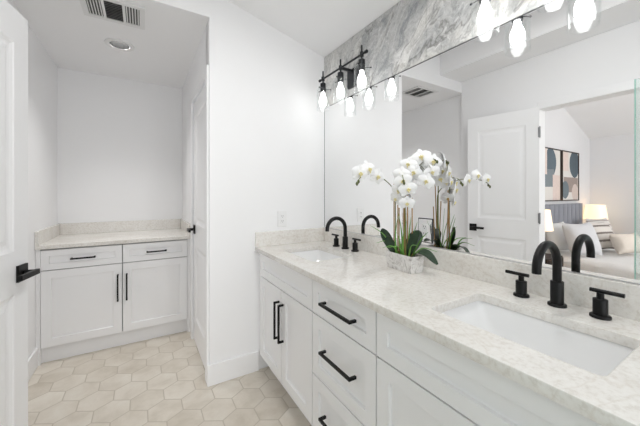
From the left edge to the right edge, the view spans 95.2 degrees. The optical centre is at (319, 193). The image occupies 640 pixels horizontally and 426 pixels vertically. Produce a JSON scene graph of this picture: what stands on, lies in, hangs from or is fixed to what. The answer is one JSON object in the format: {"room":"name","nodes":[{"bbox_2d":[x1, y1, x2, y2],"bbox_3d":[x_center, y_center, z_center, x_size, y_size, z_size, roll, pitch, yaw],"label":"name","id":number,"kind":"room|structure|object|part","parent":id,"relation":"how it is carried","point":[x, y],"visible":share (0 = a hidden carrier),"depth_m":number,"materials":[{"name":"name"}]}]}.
{"room":"bathroom","nodes":[
{"label":"bathroom","id":0,"kind":"room"},
{"bbox_2d":[6,0,56,357],"bbox_3d":[-2.026,0.048,1.973,0.100,2.385,1.502,0,0,-31],"label":"wall","id":1,"kind":"structure","parent":0,"point":[42,71],"depth_m":2.16,"materials":[{"name":"paint"}]},
{"bbox_2d":[28,347,37,381],"bbox_3d":[-1.820,1.173,1.744,0.015,0.135,0.897,0,0,-31],"label":"baseboard","id":2,"kind":"structure","parent":1,"relation":"attached to","point":[33,359],"depth_m":2.00,"materials":[{"name":"paint"}]},
{"bbox_2d":[13,0,205,88],"bbox_3d":[-1.597,-1.215,2.351,1.227,0.140,1.502,0,0,-31],"label":"ceiling","id":3,"kind":"structure","parent":0,"point":[164,53],"depth_m":2.18,"materials":[{"name":"paint"}]},
{"bbox_2d":[79,0,144,29],"bbox_3d":[-1.285,-1.139,1.823,0.330,0.012,0.270,0,0,-31],"label":"ceiling vent","id":4,"kind":"object","parent":3,"relation":"in","point":[116,11],"visible":1,"depth_m":1.83,"materials":[{"name":"metal"}]},
{"bbox_3d":[-1.285,-1.144,1.823,0.280,0.001,0.220,0,0,-31],"label":"duct shadow plate","id":5,"kind":"part","parent":4,"relation":"part of","materials":[{"name":"black metal"}]},
{"bbox_2d":[104,38,134,51],"bbox_3d":[-1.537,-1.202,2.243,0.196,0.126,0.196,0,0,-31],"label":"recessed light","id":6,"kind":"object","parent":3,"relation":"in","point":[121,45],"visible":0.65,"depth_m":2.27,"materials":[{"name":"metal"}]},
{"bbox_2d":[57,67,181,223],"bbox_3d":[-1.962,0.048,2.950,1.227,2.385,0.100,0,0,-31],"label":"wall","id":7,"kind":"structure","parent":0,"point":[119,140],"depth_m":2.87,"materials":[{"name":"paint"}]},
{"bbox_2d":[60,219,179,234],"bbox_3d":[-1.930,0.319,2.898,0.983,0.102,0.020,0,0,-31],"label":"backsplash","id":8,"kind":"structure","parent":7,"relation":"attached to","point":[138,225],"depth_m":2.86,"materials":[{"name":"stone"}]},
{"bbox_2d":[28,331,311,425],"bbox_3d":[0.101,1.270,0.465,2.066,0.060,6.490,0,0,-31],"label":"floor","id":9,"kind":"structure","parent":0,"point":[158,381],"depth_m":1.83,"materials":[{"name":"beige tile"}]},
{"bbox_2d":[36,239,189,365],"bbox_3d":[-1.750,0.820,2.602,1.025,0.840,0.636,0,0,-31],"label":"linen cabinet","id":10,"kind":"object","parent":9,"relation":"on","point":[100,297],"visible":0.98,"depth_m":2.33,"materials":[{"name":"paint"}]},
{"bbox_3d":[-1.815,0.483,2.243,0.487,0.145,0.019,0,0,-31],"label":"drawer","id":11,"kind":"part","parent":10,"relation":"part of","materials":[{"name":"paint"}]},
{"bbox_3d":[-1.815,0.840,2.243,0.487,0.555,0.019,0,0,-31],"label":"door","id":12,"kind":"part","parent":10,"relation":"part of","materials":[{"name":"paint"}]},
{"bbox_3d":[-1.800,0.483,2.220,0.150,0.011,0.036,0,0,-31],"label":"handle","id":13,"kind":"part","parent":10,"relation":"part of","materials":[{"name":"black metal"}]},
{"bbox_2d":[35,219,189,249],"bbox_3d":[-1.763,0.334,2.624,1.025,0.132,0.661,0,0,-31],"label":"countertop","id":14,"kind":"structure","parent":10,"relation":"on","point":[63,235],"depth_m":2.65,"materials":[{"name":"stone"}]},
{"bbox_3d":[-1.615,0.750,2.332,0.011,0.212,0.036,0,0,-31],"label":"handle","id":15,"kind":"part","parent":10,"relation":"part of","materials":[{"name":"black metal"}]},
{"bbox_3d":[-1.564,0.750,2.363,0.011,0.212,0.036,0,0,-31],"label":"handle","id":16,"kind":"part","parent":10,"relation":"part of","materials":[{"name":"black metal"}]},
{"bbox_3d":[-1.397,0.483,2.497,0.478,0.145,0.019,0,0,-31],"label":"drawer","id":17,"kind":"part","parent":10,"relation":"part of","materials":[{"name":"paint"}]},
{"bbox_3d":[-1.397,0.840,2.497,0.478,0.555,0.019,0,0,-31],"label":"door","id":18,"kind":"part","parent":10,"relation":"part of","materials":[{"name":"paint"}]},
{"bbox_3d":[-1.383,0.483,2.474,0.150,0.011,0.036,0,0,-31],"label":"handle","id":19,"kind":"part","parent":10,"relation":"part of","materials":[{"name":"black metal"}]},
{"bbox_2d":[260,254,312,425],"bbox_3d":[-0.024,0.820,1.865,0.571,0.840,0.764,0,0,-31],"label":"base cabinet","id":20,"kind":"object","parent":9,"relation":"on","point":[286,295],"visible":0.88,"depth_m":1.64,"materials":[{"name":"paint"}]},
{"bbox_3d":[-0.315,0.844,1.883,0.019,0.547,0.360,0,0,-31],"label":"door","id":21,"kind":"part","parent":20,"relation":"part of","materials":[{"name":"paint"}]},
{"bbox_3d":[-0.259,0.750,1.738,0.036,0.222,0.011,0,0,-31],"label":"handle","id":22,"kind":"part","parent":20,"relation":"part of","materials":[{"name":"black metal"}]},
{"bbox_3d":[-0.228,0.750,1.686,0.036,0.222,0.011,0,0,-31],"label":"handle","id":23,"kind":"part","parent":20,"relation":"part of","materials":[{"name":"black metal"}]},
{"bbox_3d":[-0.220,0.487,1.726,0.019,0.153,0.726,0,0,-31],"label":"false drawer","id":24,"kind":"part","parent":20,"relation":"part of","materials":[{"name":"paint"}]},
{"bbox_3d":[-0.125,0.844,1.570,0.019,0.547,0.360,0,0,-31],"label":"door","id":25,"kind":"part","parent":20,"relation":"part of","materials":[{"name":"paint"}]},
{"bbox_2d":[255,227,639,425],"bbox_3d":[0.307,0.334,1.350,0.578,0.132,1.987,0,0,-31],"label":"countertop","id":26,"kind":"structure","parent":20,"relation":"on","point":[417,302],"depth_m":0.95,"materials":[{"name":"stone"}]},
{"bbox_2d":[292,250,342,261],"bbox_3d":[-0.026,0.477,1.846,0.328,0.152,0.464,0,0,-31],"label":"sink","id":27,"kind":"object","parent":26,"relation":"in","point":[312,255],"visible":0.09,"depth_m":2.04,"materials":[{"name":"white ceramic"}]},
{"bbox_2d":[325,216,360,251],"bbox_3d":[0.115,0.259,1.943,0.184,0.221,0.318,0,0,-31],"label":"faucet","id":28,"kind":"object","parent":26,"relation":"on","point":[345,237],"visible":1,"depth_m":1.96,"materials":[{"name":"black metal"}]},
{"bbox_3d":[0.109,0.219,1.939,0.170,0.141,0.025,0,0,-31],"label":"spout","id":29,"kind":"part","parent":28,"relation":"part of","materials":[{"name":"black metal"}]},
{"bbox_3d":[0.115,0.332,2.068,0.050,0.074,0.050,0,0,-31],"label":"handle","id":30,"kind":"part","parent":28,"relation":"part of","materials":[{"name":"black metal"}]},
{"bbox_3d":[0.171,0.329,1.977,0.052,0.082,0.052,0,0,-31],"label":"spout","id":31,"kind":"part","parent":28,"relation":"part of","materials":[{"name":"black metal"}]},
{"bbox_3d":[0.226,0.332,1.886,0.050,0.074,0.050,0,0,-31],"label":"handle","id":32,"kind":"part","parent":28,"relation":"part of","materials":[{"name":"black metal"}]},
{"bbox_2d":[352,149,442,273],"bbox_3d":[0.340,0.072,1.396,0.504,0.594,0.298,0,0,-14],"label":"potted orchid","id":33,"kind":"object","parent":26,"relation":"on","point":[406,258],"visible":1,"depth_m":1.40,"materials":[{"name":"white petal"},{"name":"green leaf"},{"name":"whitish-gray stone"}]},
{"bbox_3d":[0.166,-0.092,1.220,0.087,0.069,0.009,12,-1,-35],"label":"flower","id":34,"kind":"part","parent":33,"relation":"part of","materials":[{"name":"white plant"}]},
{"bbox_3d":[0.208,-0.112,1.270,0.092,0.073,0.010,-15,3,-37],"label":"flower","id":35,"kind":"part","parent":33,"relation":"part of","materials":[{"name":"white plant"}]},
{"bbox_3d":[0.264,0.100,1.339,0.012,0.411,0.355,0,0,40],"label":"flower stem","id":36,"kind":"part","parent":33,"relation":"part of","materials":[{"name":"plant"}]},
{"bbox_3d":[0.260,-0.085,1.318,0.087,0.069,0.009,23,-3,-30],"label":"flower","id":37,"kind":"part","parent":33,"relation":"part of","materials":[{"name":"white plant"}]},
{"bbox_3d":[0.375,0.020,1.428,0.008,0.058,0.073,-18,47,-43],"label":"flower","id":38,"kind":"part","parent":33,"relation":"part of","materials":[{"name":"white plant"}]},
{"bbox_3d":[0.372,0.205,1.427,0.013,0.191,0.044,0,0,9],"label":"grass blade","id":39,"kind":"part","parent":33,"relation":"part of","materials":[{"name":"green plant"}]},
{"bbox_3d":[0.385,-0.022,1.409,0.087,0.069,0.009,23,18,29],"label":"flower","id":40,"kind":"part","parent":33,"relation":"part of","materials":[{"name":"white plant"}]},
{"bbox_3d":[0.397,0.190,1.436,0.034,0.220,0.008,0,0,-27],"label":"grass blade","id":41,"kind":"part","parent":33,"relation":"part of","materials":[{"name":"green plant"}]},
{"bbox_3d":[0.393,-0.102,1.411,0.087,0.069,0.009,5,-4,20],"label":"flower","id":42,"kind":"part","parent":33,"relation":"part of","materials":[{"name":"white plant"}]},
{"bbox_3d":[0.390,-0.067,1.381,0.092,0.073,0.010,-15,-1,14],"label":"flower","id":43,"kind":"part","parent":33,"relation":"part of","materials":[{"name":"white plant"}]},
{"bbox_3d":[0.400,0.214,1.390,0.009,0.170,0.029,0,0,-7],"label":"grass blade","id":44,"kind":"part","parent":33,"relation":"part of","materials":[{"name":"green plant"}]},
{"bbox_3d":[0.413,0.330,1.434,0.084,0.080,0.182,0,0,-27],"label":"planter","id":45,"kind":"part","parent":33,"relation":"part of","materials":[{"name":"grey stone"}]},
{"bbox_3d":[0.404,0.105,1.390,0.046,0.402,0.095,0,0,-6],"label":"flower stem","id":46,"kind":"part","parent":33,"relation":"part of","materials":[{"name":"brown plant"}]},
{"bbox_3d":[0.412,0.039,1.384,0.078,0.062,0.008,0,12,7],"label":"flower","id":47,"kind":"part","parent":33,"relation":"part of","materials":[{"name":"white plant"}]},
{"bbox_3d":[0.414,-0.029,1.377,0.092,0.073,0.010,-10,9,1],"label":"flower","id":48,"kind":"part","parent":33,"relation":"part of","materials":[{"name":"white plant"}]},
{"bbox_3d":[0.440,-0.152,1.451,0.092,0.073,0.010,11,-4,28],"label":"flower","id":49,"kind":"part","parent":33,"relation":"part of","materials":[{"name":"white plant"}]},
{"bbox_3d":[0.465,-0.111,1.433,0.092,0.073,0.010,32,17,18],"label":"flower","id":50,"kind":"part","parent":33,"relation":"part of","materials":[{"name":"white plant"}]},
{"bbox_3d":[0.475,0.240,1.393,0.077,0.122,0.007,0,0,23],"label":"grass blade","id":51,"kind":"part","parent":33,"relation":"part of","materials":[{"name":"green plant"}]},
{"bbox_3d":[0.498,0.063,1.441,0.153,0.486,0.055,0,0,32],"label":"flower stem","id":52,"kind":"part","parent":33,"relation":"part of","materials":[{"name":"plant"}]},
{"bbox_3d":[0.497,-0.187,1.440,0.101,0.080,0.011,-15,-17,16],"label":"flower","id":53,"kind":"part","parent":33,"relation":"part of","materials":[{"name":"white plant"}]},
{"bbox_3d":[0.516,-0.122,1.427,0.009,0.069,0.087,-7,2,-19],"label":"flower","id":54,"kind":"part","parent":33,"relation":"part of","materials":[{"name":"white plant"}]},
{"bbox_3d":[0.510,-0.066,1.398,0.087,0.069,0.009,25,8,4],"label":"flower","id":55,"kind":"part","parent":33,"relation":"part of","materials":[{"name":"white plant"}]},
{"bbox_3d":[0.536,-0.111,1.405,0.083,0.065,0.009,-20,11,5],"label":"flower","id":56,"kind":"part","parent":33,"relation":"part of","materials":[{"name":"white plant"}]},
{"bbox_3d":[0.550,-0.162,1.418,0.092,0.073,0.010,15,1,3],"label":"flower","id":57,"kind":"part","parent":33,"relation":"part of","materials":[{"name":"white plant"}]},
{"bbox_2d":[442,301,634,375],"bbox_3d":[0.585,0.477,0.842,0.328,0.152,0.464,0,0,-31],"label":"sink","id":58,"kind":"object","parent":26,"relation":"in","point":[595,355],"visible":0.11,"depth_m":0.91,"materials":[{"name":"white ceramic"}]},
{"bbox_2d":[505,241,624,320],"bbox_3d":[0.729,0.259,0.933,0.184,0.221,0.318,0,0,-31],"label":"faucet","id":59,"kind":"object","parent":26,"relation":"on","point":[600,305],"visible":1,"depth_m":0.94,"materials":[{"name":"black metal"}]},
{"bbox_3d":[0.723,0.291,1.071,0.012,0.012,0.076,0,0,-31],"label":"lever","id":60,"kind":"part","parent":59,"relation":"part of","materials":[{"name":"black metal"}]},
{"bbox_3d":[0.730,0.332,1.059,0.050,0.074,0.050,0,0,-31],"label":"handle","id":61,"kind":"part","parent":59,"relation":"part of","materials":[{"name":"black metal"}]},
{"bbox_3d":[0.724,0.219,0.930,0.170,0.141,0.025,0,0,-31],"label":"spout","id":62,"kind":"part","parent":59,"relation":"part of","materials":[{"name":"black metal"}]},
{"bbox_3d":[0.785,0.329,0.968,0.052,0.082,0.052,0,0,-31],"label":"spout","id":63,"kind":"part","parent":59,"relation":"part of","materials":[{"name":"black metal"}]},
{"bbox_3d":[0.841,0.332,0.876,0.050,0.074,0.050,0,0,-31],"label":"handle","id":64,"kind":"part","parent":59,"relation":"part of","materials":[{"name":"black metal"}]},
{"bbox_3d":[0.848,0.291,0.864,0.012,0.012,0.076,0,0,-31],"label":"lever","id":65,"kind":"part","parent":59,"relation":"part of","materials":[{"name":"black metal"}]},
{"bbox_2d":[313,280,377,425],"bbox_3d":[0.292,0.820,1.346,0.571,0.840,0.451,0,0,-31],"label":"base cabinet","id":66,"kind":"object","parent":9,"relation":"on","point":[345,356],"visible":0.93,"depth_m":1.20,"materials":[{"name":"paint"}]},
{"bbox_3d":[0.066,0.995,1.203,0.036,0.011,0.226,0,0,-31],"label":"handle","id":67,"kind":"part","parent":66,"relation":"part of","materials":[{"name":"black metal"}]},
{"bbox_3d":[0.066,0.703,1.203,0.036,0.011,0.226,0,0,-31],"label":"handle","id":68,"kind":"part","parent":66,"relation":"part of","materials":[{"name":"black metal"}]},
{"bbox_3d":[0.066,0.486,1.203,0.036,0.011,0.226,0,0,-31],"label":"handle","id":69,"kind":"part","parent":66,"relation":"part of","materials":[{"name":"black metal"}]},
{"bbox_3d":[0.087,0.989,1.221,0.019,0.256,0.445,0,0,-31],"label":"drawer","id":70,"kind":"part","parent":66,"relation":"part of","materials":[{"name":"paint"}]},
{"bbox_3d":[0.087,0.487,1.221,0.019,0.153,0.445,0,0,-31],"label":"drawer","id":71,"kind":"part","parent":66,"relation":"part of","materials":[{"name":"paint"}]},
{"bbox_2d":[377,312,601,425],"bbox_3d":[0.603,0.820,0.836,0.571,0.840,0.742,0,0,-31],"label":"base cabinet","id":72,"kind":"object","parent":9,"relation":"on","point":[421,381],"visible":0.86,"depth_m":0.80,"materials":[{"name":"paint"}]},
{"bbox_3d":[0.301,0.844,0.870,0.019,0.547,0.365,0,0,-31],"label":"door","id":73,"kind":"part","parent":72,"relation":"part of","materials":[{"name":"paint"}]},
{"bbox_2d":[182,25,206,338],"bbox_3d":[-1.084,0.048,2.592,0.100,2.385,1.425,0,0,-31],"label":"wall","id":74,"kind":"structure","parent":0,"point":[199,63],"depth_m":2.69,"materials":[{"name":"paint"}]},
{"bbox_2d":[187,85,204,367],"bbox_3d":[-0.927,0.230,2.220,0.097,2.000,0.632,0,0,-31],"label":"door","id":75,"kind":"structure","parent":74,"relation":"in","point":[198,229],"depth_m":2.27,"materials":[{"name":"paint"}]},
{"bbox_2d":[190,65,208,383],"bbox_3d":[-0.927,0.199,2.225,0.014,2.082,0.759,0,0,-31],"label":"trim","id":76,"kind":"structure","parent":74,"relation":"attached to","point":[204,78],"depth_m":1.93,"materials":[{"name":"paint"}]},
{"bbox_2d":[121,0,323,368],"bbox_3d":[-0.844,-0.260,1.873,2.017,3.000,0.100,0,0,-31],"label":"wall","id":77,"kind":"structure","parent":0,"point":[266,115],"depth_m":2.03,"materials":[{"name":"paint"}]},
{"bbox_2d":[207,351,258,386],"bbox_3d":[-0.583,1.173,1.974,0.343,0.135,0.032,0,0,-31],"label":"baseboard","id":78,"kind":"structure","parent":77,"relation":"attached to","point":[232,368],"depth_m":1.95,"materials":[{"name":"paint"}]},
{"bbox_2d":[278,211,286,226],"bbox_3d":[-0.278,0.182,2.152,0.072,0.116,0.010,0,0,-31],"label":"wall outlet","id":79,"kind":"object","parent":77,"relation":"attached to","point":[282,215],"visible":1,"depth_m":2.15,"materials":[{"name":"white plastic"}]},
{"bbox_2d":[280,214,284,222],"bbox_3d":[-0.276,0.182,2.150,0.035,0.068,0.004,0,0,-31],"label":"receptacle","id":80,"kind":"object","parent":79,"relation":"attached to","point":[282,216],"depth_m":2.15,"materials":[{"name":"white plastic"}]},
{"bbox_2d":[228,0,400,57],"bbox_3d":[0.698,-1.331,-0.097,1.532,0.498,4.908,0,0,-31],"label":"ceiling","id":81,"kind":"structure","parent":0,"point":[322,26],"depth_m":1.94,"materials":[{"name":"paint"}]},
{"bbox_3d":[-0.310,-0.260,-0.722,0.120,3.000,4.888,0,0,-31],"label":"wall","id":82,"kind":"structure","parent":0,"visible":0},
{"bbox_2d":[0,0,39,425],"bbox_3d":[-1.211,0.220,1.042,0.097,2.020,0.628,0,0,-20],"label":"door","id":83,"kind":"structure","parent":82,"relation":"in","point":[14,272],"depth_m":1.23,"materials":[{"name":"paint"}]},
{"bbox_3d":[-1.307,0.345,1.282,0.010,0.072,0.068,0,0,-20],"label":"handle","id":84,"kind":"part","parent":83,"relation":"part of","materials":[{"name":"black metal"}]},
{"bbox_3d":[-1.260,0.345,1.243,0.052,0.022,0.130,0,0,-20],"label":"lever","id":85,"kind":"part","parent":83,"relation":"part of","materials":[{"name":"black metal"}]},
{"bbox_3d":[1.331,-0.060,0.335,0.100,2.600,4.988,0,0,-31],"label":"wall","id":86,"kind":"structure","parent":0,"visible":0},
{"bbox_2d":[324,0,552,107],"bbox_3d":[0.555,-0.892,1.501,0.012,0.403,1.987,0,0,-31],"label":"marble panel","id":87,"kind":"object","parent":86,"relation":"attached to","point":[410,33],"visible":0.98,"depth_m":1.59,"materials":[{"name":"grey stone"}]},
{"bbox_2d":[319,45,371,106],"bbox_3d":[0.163,-0.753,1.966,0.173,0.290,0.548,0,0,-31],"label":"vanity light","id":88,"kind":"object","parent":87,"relation":"attached to","point":[355,76],"visible":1,"depth_m":1.94,"materials":[{"name":"white glass"}]},
{"bbox_3d":[0.022,-0.689,2.133,0.055,0.104,0.055,0,0,-31],"label":"bulb","id":89,"kind":"part","parent":88,"relation":"part of","materials":[{"name":"white glass"}]},
{"bbox_2d":[319,71,330,92],"bbox_3d":[0.015,-0.820,2.144,0.106,0.156,0.092,0,0,-31],"label":"socket","id":90,"kind":"object","parent":88,"relation":"attached to","point":[322,87],"depth_m":2.12,"materials":[{"name":"black metal"}]},
{"bbox_3d":[0.137,-0.689,1.945,0.055,0.104,0.055,0,0,-31],"label":"bulb","id":91,"kind":"part","parent":88,"relation":"part of","materials":[{"name":"white glass"}]},
{"bbox_2d":[335,59,348,82],"bbox_3d":[0.130,-0.820,1.956,0.106,0.156,0.092,0,0,-31],"label":"socket","id":92,"kind":"object","parent":88,"relation":"attached to","point":[340,75],"depth_m":1.94,"materials":[{"name":"black metal"}]},
{"bbox_3d":[0.179,-0.840,1.971,0.100,0.016,0.016,0,0,-31],"label":"arm","id":93,"kind":"part","parent":88,"relation":"part of","materials":[{"name":"black metal"}]},
{"bbox_3d":[0.231,-0.797,2.002,0.020,0.125,0.124,0,0,-31],"label":"plate","id":94,"kind":"part","parent":88,"relation":"part of","materials":[{"name":"black metal"}]},
{"bbox_3d":[0.251,-0.689,1.757,0.055,0.104,0.055,0,0,-31],"label":"bulb","id":95,"kind":"part","parent":88,"relation":"part of","materials":[{"name":"white glass"}]},
{"bbox_2d":[355,45,371,71],"bbox_3d":[0.244,-0.820,1.768,0.106,0.156,0.092,0,0,-31],"label":"socket","id":96,"kind":"object","parent":88,"relation":"attached to","point":[361,62],"depth_m":1.74,"materials":[{"name":"black metal"}]},
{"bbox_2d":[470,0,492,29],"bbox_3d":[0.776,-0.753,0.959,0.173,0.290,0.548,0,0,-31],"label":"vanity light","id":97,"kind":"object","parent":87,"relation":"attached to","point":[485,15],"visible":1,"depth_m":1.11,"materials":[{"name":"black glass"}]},
{"bbox_3d":[0.636,-0.689,1.125,0.055,0.104,0.055,0,0,-31],"label":"bulb","id":98,"kind":"part","parent":97,"relation":"part of","materials":[{"name":"white glass"}]},
{"bbox_2d":[324,228,639,320],"bbox_3d":[0.551,0.319,1.486,0.020,0.102,1.966,0,0,-31],"label":"backsplash","id":99,"kind":"structure","parent":86,"relation":"attached to","point":[486,269],"depth_m":1.12,"materials":[{"name":"stone"}]},
{"bbox_2d":[324,0,639,284],"bbox_3d":[0.555,-0.211,1.501,0.012,0.958,1.987,0,0,-31],"label":"wall mirror","id":100,"kind":"object","parent":86,"relation":"attached to","point":[532,120],"visible":0.83,"depth_m":1.13,"materials":[{"name":"silver mirror"}]},
{"bbox_2d":[418,218,432,243],"bbox_3d":[0.542,0.188,1.506,0.010,0.126,0.088,0,0,-31],"label":"wall outlet","id":101,"kind":"object","parent":100,"relation":"attached to","point":[425,225],"visible":0.8,"depth_m":1.49,"materials":[{"name":"white plastic"}]},
{"bbox_2d":[422,224,427,236],"bbox_3d":[0.540,0.188,1.505,0.004,0.068,0.035,0,0,-31],"label":"receptacle","id":102,"kind":"object","parent":101,"relation":"attached to","point":[424,226],"depth_m":1.50,"materials":[{"name":"white plastic"}]}
]}

